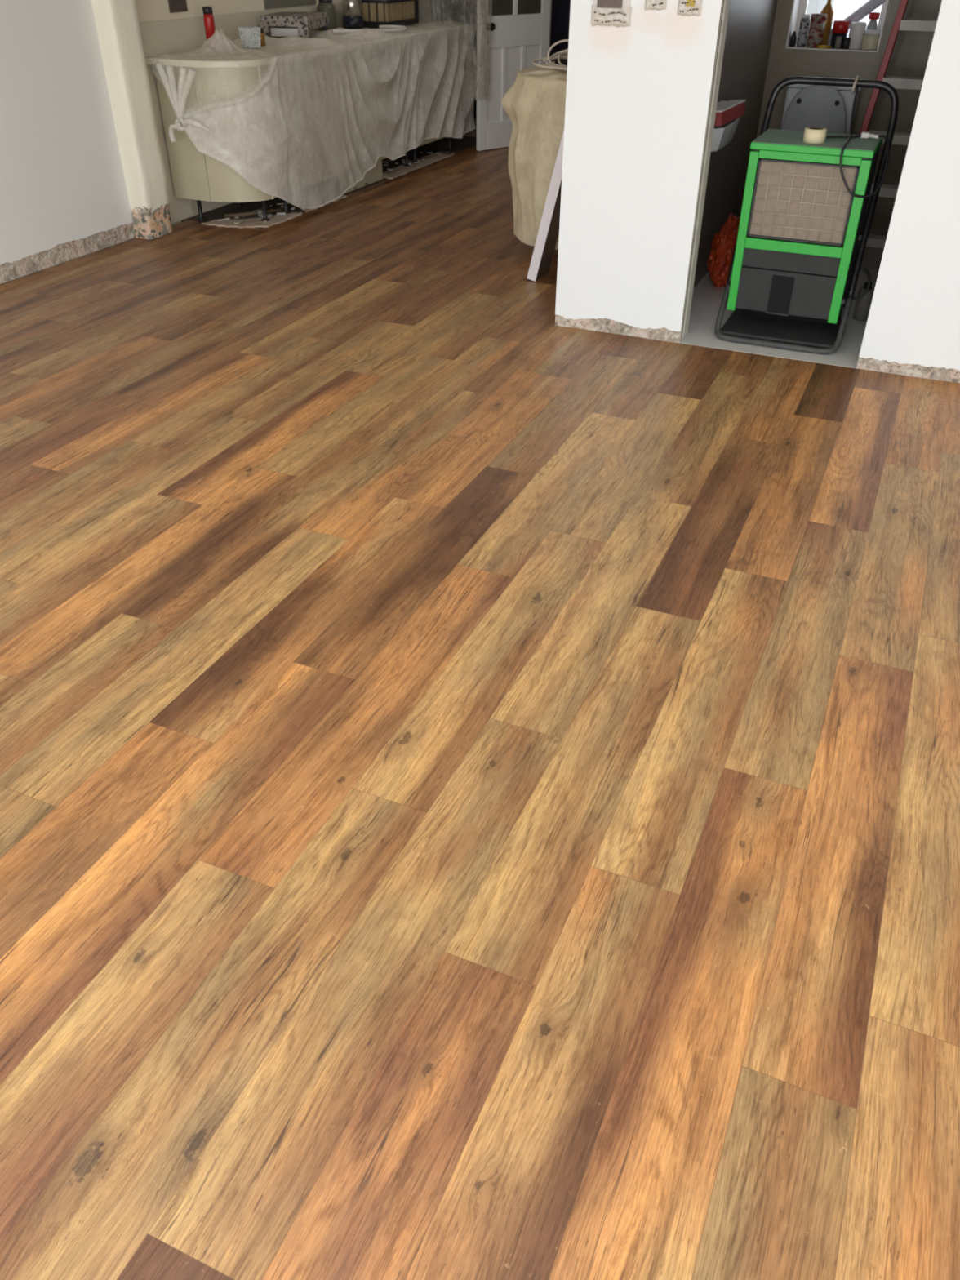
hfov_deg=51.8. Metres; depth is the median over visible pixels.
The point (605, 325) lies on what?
wall strip
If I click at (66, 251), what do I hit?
trim
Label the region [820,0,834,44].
bottle
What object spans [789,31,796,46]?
bottle
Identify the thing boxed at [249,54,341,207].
base cabinet
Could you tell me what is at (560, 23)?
wall
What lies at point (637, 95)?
wall
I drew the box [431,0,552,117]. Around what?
wall
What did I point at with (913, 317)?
wall
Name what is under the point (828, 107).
toilet
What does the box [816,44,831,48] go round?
sponge
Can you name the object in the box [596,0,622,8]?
picture
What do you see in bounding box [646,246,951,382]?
floor
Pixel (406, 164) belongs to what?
base cabinet
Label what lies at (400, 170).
torn underlay
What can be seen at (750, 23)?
wall
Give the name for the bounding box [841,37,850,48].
pot
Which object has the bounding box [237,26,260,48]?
plastic tub
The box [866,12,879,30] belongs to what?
bottle
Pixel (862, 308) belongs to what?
canister
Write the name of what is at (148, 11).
wall
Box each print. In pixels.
[594,11,626,22]
[679,0,697,12]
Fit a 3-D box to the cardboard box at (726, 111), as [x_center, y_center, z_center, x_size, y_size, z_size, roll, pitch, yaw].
[1.098,-2.397,4.496,0.116,0.073,0.402,17,39,21]
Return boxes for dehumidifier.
[714,75,898,354]
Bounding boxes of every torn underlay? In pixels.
[201,212,302,227]
[229,213,275,219]
[302,195,346,212]
[382,151,454,178]
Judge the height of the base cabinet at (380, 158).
0.868 m
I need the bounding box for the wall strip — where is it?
[555,315,681,342]
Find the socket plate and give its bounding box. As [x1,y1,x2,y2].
[168,0,187,13]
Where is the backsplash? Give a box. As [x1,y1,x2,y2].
[263,0,315,8]
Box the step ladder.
[858,0,937,248]
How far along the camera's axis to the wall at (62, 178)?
5.20 m
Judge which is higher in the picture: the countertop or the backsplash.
the backsplash
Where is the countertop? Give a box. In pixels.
[145,28,355,67]
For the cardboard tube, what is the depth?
5.35 m
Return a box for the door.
[476,0,551,151]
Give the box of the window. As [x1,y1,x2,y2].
[785,0,888,52]
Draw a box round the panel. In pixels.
[338,160,382,194]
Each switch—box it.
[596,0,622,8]
[685,0,694,6]
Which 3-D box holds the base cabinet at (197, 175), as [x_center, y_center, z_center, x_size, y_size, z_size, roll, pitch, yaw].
[-1.522,-3.100,6.150,0.582,0.868,0.595,14,38,19]
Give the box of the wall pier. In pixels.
[91,0,172,239]
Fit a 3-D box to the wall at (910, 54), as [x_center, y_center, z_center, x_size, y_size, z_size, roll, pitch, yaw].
[2.766,-3.310,5.082,2.370,2.500,0.320,14,38,19]
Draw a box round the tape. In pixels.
[802,126,826,143]
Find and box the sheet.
[153,20,476,208]
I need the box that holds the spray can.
[796,13,810,46]
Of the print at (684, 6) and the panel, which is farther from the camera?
the panel
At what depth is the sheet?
6.39 m
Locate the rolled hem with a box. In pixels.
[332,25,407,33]
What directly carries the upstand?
on the countertop
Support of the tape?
on the dehumidifier
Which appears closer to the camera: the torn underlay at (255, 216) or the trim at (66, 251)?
the trim at (66, 251)
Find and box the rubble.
[217,151,451,224]
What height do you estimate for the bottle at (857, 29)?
0.124 m
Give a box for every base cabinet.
[154,64,290,221]
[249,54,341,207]
[337,53,383,192]
[383,144,420,166]
[411,136,453,163]
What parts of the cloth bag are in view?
cable coil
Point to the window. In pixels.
(799, 7)
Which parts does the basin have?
bowl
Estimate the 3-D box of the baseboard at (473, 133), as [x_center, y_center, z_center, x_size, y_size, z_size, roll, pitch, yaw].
[0.039,-4.597,8.873,1.020,0.150,0.030,14,38,19]
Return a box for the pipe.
[223,207,284,217]
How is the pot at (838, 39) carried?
on the window
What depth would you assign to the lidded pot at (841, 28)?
5.37 m
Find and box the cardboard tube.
[828,0,884,44]
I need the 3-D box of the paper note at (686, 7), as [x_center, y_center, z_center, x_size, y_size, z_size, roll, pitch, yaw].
[0.791,-2.409,3.728,0.093,0.099,0.026,14,38,19]
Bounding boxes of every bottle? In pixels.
[202,6,217,47]
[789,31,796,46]
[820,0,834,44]
[848,22,866,48]
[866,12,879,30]
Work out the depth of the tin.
5.39 m
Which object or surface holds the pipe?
on the torn underlay at (255, 216)
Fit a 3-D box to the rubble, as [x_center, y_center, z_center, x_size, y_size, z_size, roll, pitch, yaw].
[-0.959,-3.335,7.202,0.366,0.016,2.781,14,38,19]
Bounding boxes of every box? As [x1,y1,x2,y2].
[361,0,418,26]
[714,99,746,126]
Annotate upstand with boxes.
[138,2,348,57]
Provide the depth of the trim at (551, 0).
8.21 m
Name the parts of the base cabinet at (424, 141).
door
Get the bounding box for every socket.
[591,0,632,27]
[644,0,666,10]
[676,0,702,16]
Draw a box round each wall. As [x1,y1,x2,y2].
[0,0,133,264]
[132,0,431,235]
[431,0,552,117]
[550,0,570,62]
[555,0,834,339]
[693,0,777,288]
[756,0,942,248]
[858,0,959,370]
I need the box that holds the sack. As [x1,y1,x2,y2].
[706,213,740,288]
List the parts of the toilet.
cistern lid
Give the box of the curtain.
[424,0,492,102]
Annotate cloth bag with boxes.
[501,39,568,249]
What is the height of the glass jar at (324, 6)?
0.190 m
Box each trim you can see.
[0,222,134,284]
[548,0,551,49]
[856,357,959,382]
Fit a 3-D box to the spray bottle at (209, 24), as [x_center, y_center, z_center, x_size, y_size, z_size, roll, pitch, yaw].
[-1.611,-3.655,5.893,0.060,0.208,0.059,14,38,19]
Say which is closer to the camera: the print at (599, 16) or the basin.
the print at (599, 16)
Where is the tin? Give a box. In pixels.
[806,13,826,48]
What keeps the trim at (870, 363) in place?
attached to the wall at (913, 317)
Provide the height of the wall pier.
2.500 m
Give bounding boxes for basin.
[711,99,739,151]
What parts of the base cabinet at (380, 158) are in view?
drawer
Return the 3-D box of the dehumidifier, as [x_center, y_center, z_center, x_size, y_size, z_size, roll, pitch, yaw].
[1.450,-1.863,4.324,0.613,1.011,0.614,14,38,19]
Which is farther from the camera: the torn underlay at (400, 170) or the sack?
the torn underlay at (400, 170)
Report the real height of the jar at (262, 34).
0.090 m
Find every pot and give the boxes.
[830,20,849,48]
[834,35,842,48]
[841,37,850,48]
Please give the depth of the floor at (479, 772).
2.15 m
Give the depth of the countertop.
5.63 m
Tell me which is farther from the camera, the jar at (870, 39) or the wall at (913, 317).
the jar at (870, 39)
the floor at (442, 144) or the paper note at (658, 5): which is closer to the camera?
the paper note at (658, 5)
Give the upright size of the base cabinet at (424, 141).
0.868 m
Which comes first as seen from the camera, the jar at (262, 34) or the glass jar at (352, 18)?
the jar at (262, 34)
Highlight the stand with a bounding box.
[259,11,328,37]
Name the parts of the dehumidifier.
post, plate, water tank, panel, cross rail, grille frame, rail, lid, panel, post, panel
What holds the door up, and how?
in the wall at (451, 10)
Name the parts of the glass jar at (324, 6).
lid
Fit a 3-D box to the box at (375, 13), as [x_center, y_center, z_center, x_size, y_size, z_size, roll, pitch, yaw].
[-0.710,-4.787,7.479,0.295,0.223,0.527,14,38,19]
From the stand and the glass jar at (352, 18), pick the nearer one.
the stand
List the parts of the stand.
leg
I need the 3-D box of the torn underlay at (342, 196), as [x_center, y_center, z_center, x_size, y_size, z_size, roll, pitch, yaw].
[-1.069,-2.964,6.702,0.098,0.010,0.524,14,38,19]
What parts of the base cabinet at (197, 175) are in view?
curved door, curved door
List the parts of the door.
knob, panel, glass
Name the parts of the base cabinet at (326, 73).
door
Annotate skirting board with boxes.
[526,129,564,281]
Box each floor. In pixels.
[0,144,959,1279]
[0,235,135,284]
[181,135,476,228]
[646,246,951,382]
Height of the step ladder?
1.902 m
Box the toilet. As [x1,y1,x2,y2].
[780,84,862,133]
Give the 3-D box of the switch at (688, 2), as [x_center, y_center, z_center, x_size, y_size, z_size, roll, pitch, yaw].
[0.794,-2.403,3.729,0.032,0.020,0.009,14,38,19]
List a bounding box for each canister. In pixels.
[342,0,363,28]
[852,281,874,320]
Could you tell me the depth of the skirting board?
5.08 m
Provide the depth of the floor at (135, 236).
5.74 m
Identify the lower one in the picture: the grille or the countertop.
the grille
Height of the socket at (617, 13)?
0.124 m
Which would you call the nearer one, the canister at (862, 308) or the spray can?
the canister at (862, 308)
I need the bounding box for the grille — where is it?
[751,161,854,243]
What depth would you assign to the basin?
4.47 m
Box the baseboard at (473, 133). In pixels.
[463,117,476,137]
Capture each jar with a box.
[260,27,265,45]
[316,0,337,31]
[861,29,880,50]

